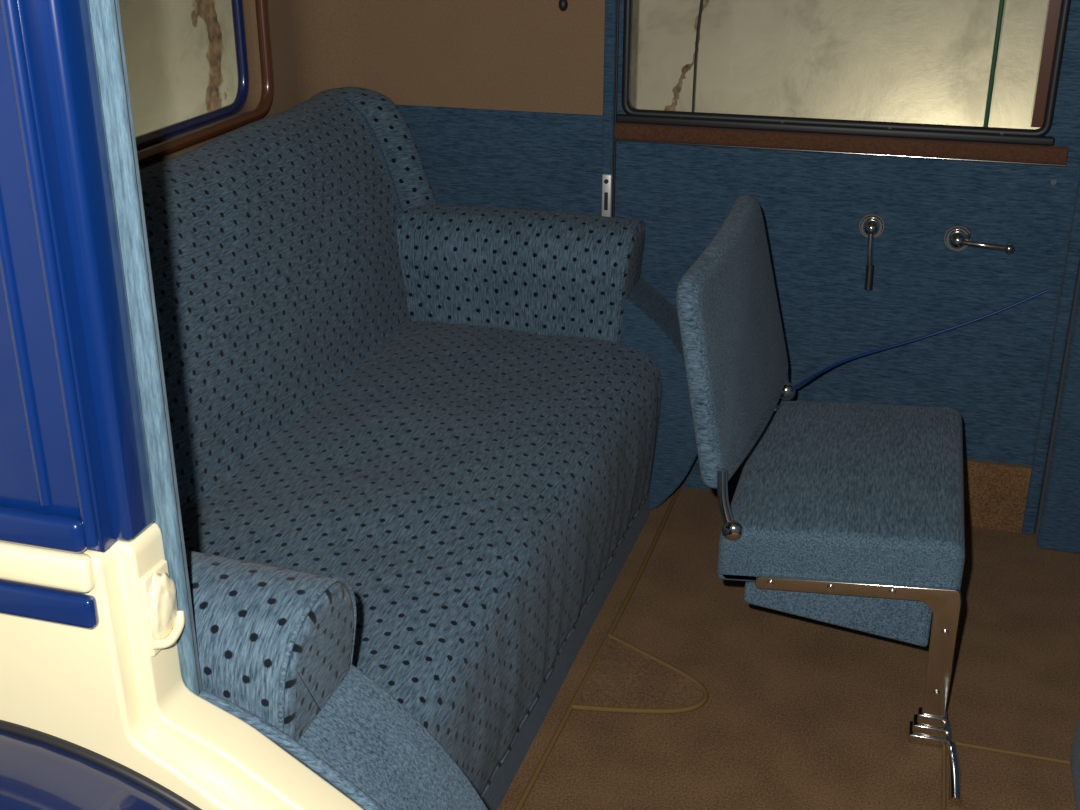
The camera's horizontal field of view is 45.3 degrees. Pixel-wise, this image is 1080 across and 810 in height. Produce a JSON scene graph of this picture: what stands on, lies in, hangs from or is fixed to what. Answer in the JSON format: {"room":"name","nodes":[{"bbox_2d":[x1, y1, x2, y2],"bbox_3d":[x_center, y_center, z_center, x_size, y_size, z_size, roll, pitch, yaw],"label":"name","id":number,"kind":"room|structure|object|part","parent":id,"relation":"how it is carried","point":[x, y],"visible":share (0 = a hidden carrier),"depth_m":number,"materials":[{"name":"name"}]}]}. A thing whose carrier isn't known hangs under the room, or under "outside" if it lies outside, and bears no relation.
{"room":"vehicle interior","nodes":[
{"label":"vehicle interior","id":0,"kind":"room"},
{"bbox_2d":[0,0,384,809],"bbox_3d":[-0.010,0.316,1.063,2.900,2.010,0.361,6,24,15],"label":"car","id":1,"kind":"object","parent":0,"point":[104,705],"visible":1,"depth_m":1.21,"materials":[{"name":"blue paint"}]},
{"bbox_3d":[-0.901,0.068,1.329,0.998,0.035,0.018,6,24,15],"label":"belt moulding","id":2,"kind":"part","parent":1,"relation":"part of","materials":[{"name":"blue paint"}]},
{"bbox_3d":[-0.900,0.104,1.343,1.000,0.038,0.020,6,24,15],"label":"cream moulding","id":3,"kind":"part","parent":1,"relation":"part of","materials":[{"name":"beige paint"}]},
{"bbox_3d":[-0.395,-0.292,1.077,0.031,0.900,0.050,6,24,15],"label":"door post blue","id":4,"kind":"part","parent":1,"relation":"part of","materials":[{"name":"blue paint"}]},
{"bbox_3d":[0.017,0.668,1.312,2.900,1.048,0.030,6,24,15],"label":"panel","id":5,"kind":"part","parent":1,"relation":"part of","materials":[{"name":"beige paint"}]},
{"bbox_3d":[-0.378,0.201,1.282,0.007,0.088,0.044,6,24,15],"label":"latch plate","id":6,"kind":"part","parent":1,"relation":"part of","materials":[{"name":"beige paint"}]},
{"bbox_2d":[137,0,298,169],"bbox_3d":[-0.791,-0.278,2.265,0.050,1.650,1.810,6,24,15],"label":"wall","id":7,"kind":"structure","parent":0,"point":[285,97],"depth_m":2.78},
{"bbox_2d":[135,0,248,149],"bbox_3d":[-0.812,-0.612,2.143,0.024,0.463,1.293,6,24,15],"label":"window","id":8,"kind":"structure","parent":7,"relation":"in","point":[150,138],"depth_m":2.70,"materials":[{"name":"blue paint"}]},
{"bbox_2d":[137,0,273,166],"bbox_3d":[-0.763,-0.606,2.129,0.026,0.485,1.315,6,24,15],"label":"frame","id":9,"kind":"object","parent":7,"relation":"attached to","point":[158,151],"visible":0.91,"depth_m":2.68,"materials":[{"name":"brown wood"}]},
{"bbox_2d":[358,0,604,114],"bbox_3d":[-0.200,-1.012,2.806,0.745,0.720,0.075,6,24,15],"label":"panel","id":10,"kind":"object","parent":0,"point":[513,55],"depth_m":2.87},
{"bbox_2d":[291,0,362,103],"bbox_3d":[-0.476,-1.016,2.816,0.112,0.720,0.112,6,24,15],"label":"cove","id":11,"kind":"object","parent":10,"relation":"attached to","point":[327,41],"visible":0.87,"depth_m":2.92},
{"bbox_3d":[0.049,-0.870,2.755,0.020,0.061,0.020,6,24,15],"label":"blind pull","id":12,"kind":"part","parent":10,"relation":"part of","materials":[{"name":"black"}]},
{"bbox_2d":[395,104,602,215],"bbox_3d":[-0.196,-0.256,3.138,0.745,0.930,0.050,6,24,15],"label":"panel","id":13,"kind":"object","parent":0,"point":[547,161],"visible":0.14,"depth_m":2.94,"materials":[{"name":"blue fabric"}]},
{"bbox_2d":[498,486,1079,809],"bbox_3d":[0.364,0.586,2.275,2.350,0.050,1.790,6,24,15],"label":"floor","id":14,"kind":"structure","parent":0,"point":[798,713],"depth_m":2.33,"materials":[{"name":"brown carpet"}]},
{"bbox_2d":[139,87,697,809],"bbox_3d":[-0.302,0.061,2.265,0.974,0.925,1.792,6,24,15],"label":"seat","id":15,"kind":"object","parent":14,"relation":"on","point":[421,447],"visible":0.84,"depth_m":2.27,"materials":[{"name":"blue fabric"}]},
{"bbox_3d":[-0.562,0.285,1.538,0.689,0.278,0.187,6,24,15],"label":"armrest","id":16,"kind":"part","parent":15,"relation":"part of","materials":[{"name":"blue fabric"}]},
{"bbox_3d":[-0.597,-0.136,2.280,0.357,0.575,1.778,6,24,15],"label":"backrest","id":17,"kind":"part","parent":15,"relation":"part of","materials":[{"name":"blue fabric"}]},
{"bbox_2d":[182,321,661,798],"bbox_3d":[-0.273,0.253,2.347,0.726,0.389,1.437,6,24,15],"label":"cushion","id":18,"kind":"object","parent":15,"relation":"on","point":[477,488],"depth_m":2.20,"materials":[{"name":"blue fabric"}]},
{"bbox_3d":[-0.119,-0.311,2.950,0.699,0.278,0.194,6,24,15],"label":"armrest","id":19,"kind":"part","parent":15,"relation":"part of","materials":[{"name":"blue fabric"}]},
{"bbox_2d":[514,487,946,809],"bbox_3d":[0.351,0.557,2.267,0.694,0.010,1.750,6,24,15],"label":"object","id":20,"kind":"object","parent":14,"relation":"on","point":[622,677],"visible":0.98,"depth_m":2.36,"materials":[{"name":"brown"}]},
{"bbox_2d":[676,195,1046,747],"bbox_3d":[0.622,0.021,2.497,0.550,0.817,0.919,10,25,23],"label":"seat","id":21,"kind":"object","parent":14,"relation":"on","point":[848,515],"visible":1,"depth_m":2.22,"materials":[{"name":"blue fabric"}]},
{"bbox_3d":[0.315,0.164,2.185,0.042,0.114,0.022,15,27,32],"label":"hinge arm","id":22,"kind":"part","parent":21,"relation":"part of","materials":[{"name":"silver metal"}]},
{"bbox_3d":[0.363,-0.137,2.350,0.124,0.410,0.516,9,24,20],"label":"backrest","id":23,"kind":"part","parent":21,"relation":"part of","materials":[{"name":"blue fabric"}]},
{"bbox_3d":[0.327,0.213,2.193,0.038,0.038,0.027,6,24,15],"label":"hinge knob","id":24,"kind":"part","parent":21,"relation":"part of","materials":[{"name":"silver metal"}]},
{"bbox_3d":[0.580,0.245,2.443,0.313,0.106,0.538,6,24,15],"label":"under panel","id":25,"kind":"part","parent":21,"relation":"part of","materials":[{"name":"blue fabric"}]},
{"bbox_2d":[717,400,964,589],"bbox_3d":[0.580,0.153,2.424,0.401,0.137,0.602,6,24,15],"label":"seat cushion","id":26,"kind":"object","parent":21,"relation":"on","point":[829,495],"depth_m":2.24,"materials":[{"name":"blue fabric"}]},
{"bbox_3d":[0.528,0.400,2.198,0.335,0.253,0.009,6,24,15],"label":"leg frame","id":27,"kind":"part","parent":21,"relation":"part of","materials":[{"name":"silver metal"}]},
{"bbox_2d":[946,741,960,805],"bbox_3d":[0.683,0.605,2.134,0.019,0.021,0.146,6,24,13],"label":"floor hinge","id":28,"kind":"object","parent":14,"relation":"on","point":[952,752],"visible":1,"depth_m":2.12,"materials":[{"name":"silver metal"}]},
{"bbox_2d":[952,741,1070,764],"bbox_3d":[1.009,0.614,2.138,0.635,0.007,0.007,6,24,15],"label":"trim","id":29,"kind":"structure","parent":14,"relation":"on","point":[968,745],"depth_m":2.19,"materials":[{"name":"brown"}]},
{"bbox_2d":[1070,710,1079,809],"bbox_3d":[0.806,0.494,1.632,0.188,0.620,0.530,6,24,15],"label":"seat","id":30,"kind":"object","parent":14,"relation":"on","point":[1075,753],"visible":1,"depth_m":1.84,"materials":[{"name":"blue fabric"}]},
{"bbox_2d":[612,0,1079,492],"bbox_3d":[0.956,-0.457,2.688,1.655,1.650,0.050,6,24,15],"label":"panel","id":31,"kind":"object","parent":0,"point":[992,370],"depth_m":2.80,"materials":[{"name":"blue fabric"}]},
{"bbox_2d":[601,173,611,216],"bbox_3d":[0.149,-0.466,2.889,0.022,0.100,0.016,6,24,15],"label":"plate","id":32,"kind":"object","parent":31,"relation":"attached to","point":[606,210],"visible":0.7,"depth_m":2.88,"materials":[{"name":"silver metal"}]},
{"bbox_2d":[601,0,616,208],"bbox_3d":[0.150,-0.559,2.865,0.024,1.600,0.012,6,24,15],"label":"trim","id":33,"kind":"structure","parent":31,"relation":"attached to","point":[610,5],"depth_m":2.80,"materials":[{"name":"blue fabric"}]},
{"bbox_2d":[612,0,619,217],"bbox_3d":[0.166,-0.582,2.856,0.006,1.550,0.006,6,24,15],"label":"door gap","id":34,"kind":"structure","parent":31,"relation":"in","point":[618,1],"depth_m":2.82,"materials":[{"name":"black rubber"}]},
{"bbox_2d":[616,114,1054,145],"bbox_3d":[0.599,-0.578,2.712,0.902,0.018,0.016,6,24,15],"label":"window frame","id":35,"kind":"structure","parent":31,"relation":"in","point":[620,118],"depth_m":2.70,"materials":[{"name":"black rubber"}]},
{"bbox_2d":[614,122,1068,163],"bbox_3d":[0.611,-0.551,2.716,0.932,0.034,0.022,6,24,15],"label":"sill capping","id":36,"kind":"structure","parent":31,"relation":"attached to","point":[704,135],"depth_m":2.70,"materials":[{"name":"brown wood"}]},
{"bbox_2d":[614,138,1066,166],"bbox_3d":[0.609,-0.531,2.717,0.932,0.005,0.005,6,24,15],"label":"bead","id":37,"kind":"object","parent":36,"relation":"attached to","point":[627,140],"visible":1,"depth_m":2.71,"materials":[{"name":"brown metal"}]},
{"bbox_2d":[622,0,1070,135],"bbox_3d":[0.603,-0.818,2.621,0.884,0.509,0.018,6,24,15],"label":"gasket","id":38,"kind":"object","parent":31,"relation":"attached to","point":[1065,4],"visible":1,"depth_m":2.69,"materials":[{"name":"black rubber"}]},
{"bbox_2d":[859,213,883,289],"bbox_3d":[0.703,-0.327,2.764,0.052,0.157,0.053,6,24,15],"label":"window crank","id":39,"kind":"object","parent":31,"relation":"in","point":[871,226],"depth_m":2.75,"materials":[{"name":"silver metal"}]},
{"bbox_3d":[0.703,-0.329,2.754,0.018,0.095,0.018,6,24,15],"label":"arm","id":40,"kind":"part","parent":39,"relation":"part of","materials":[{"name":"silver metal"}]},
{"bbox_2d":[944,225,1014,253],"bbox_3d":[0.913,-0.339,2.692,0.144,0.054,0.046,11,25,24],"label":"door handle","id":41,"kind":"object","parent":31,"relation":"attached to","point":[957,237],"visible":1,"depth_m":2.69,"materials":[{"name":"silver metal"}]},
{"bbox_3d":[0.916,-0.331,2.678,0.101,0.016,0.018,8,24,19],"label":"lever","id":42,"kind":"part","parent":41,"relation":"part of","materials":[{"name":"silver metal"}]},
{"bbox_2d":[963,458,1030,532],"bbox_3d":[0.934,0.194,2.933,0.318,0.160,0.015,6,24,15],"label":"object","id":43,"kind":"object","parent":31,"relation":"attached to","point":[995,493],"visible":0.36,"depth_m":2.90,"materials":[{"name":"brown carpet"}]},
{"bbox_2d":[1030,0,1061,127],"bbox_3d":[1.013,-0.788,2.535,0.031,0.480,0.040,6,24,15],"label":"inner reveal","id":44,"kind":"object","parent":31,"relation":"attached to","point":[1053,6],"visible":0.78,"depth_m":2.56,"materials":[{"name":"brown"}]},
{"bbox_2d":[1050,178,1056,184],"bbox_3d":[1.043,-0.454,2.629,0.012,0.012,0.008,6,24,15],"label":"stud","id":45,"kind":"object","parent":31,"relation":"attached to","point":[1053,181],"visible":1,"depth_m":2.63,"materials":[{"name":"silver metal"}]},
{"bbox_2d":[1035,264,1079,553],"bbox_3d":[1.157,-0.428,2.556,0.115,1.600,0.090,6,24,15],"label":"pillar","id":46,"kind":"structure","parent":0,"point":[1057,527],"depth_m":2.76,"materials":[{"name":"blue fabric"}]},
{"bbox_2d":[1021,172,1079,534],"bbox_3d":[1.098,-0.448,2.603,0.027,1.600,0.025,6,24,15],"label":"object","id":47,"kind":"object","parent":46,"relation":"attached to","point":[1072,260],"visible":1,"depth_m":2.75,"materials":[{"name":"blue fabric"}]},
{"label":"outside","id":48,"kind":"structure","parent":0,"visible":0},
{"bbox_2d":[119,0,1047,136],"bbox_3d":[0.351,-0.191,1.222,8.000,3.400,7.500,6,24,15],"label":"window glass","id":49,"kind":"object","parent":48,"point":[940,62],"visible":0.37,"depth_m":3.51,"materials":[{"name":"glass"}]}
]}

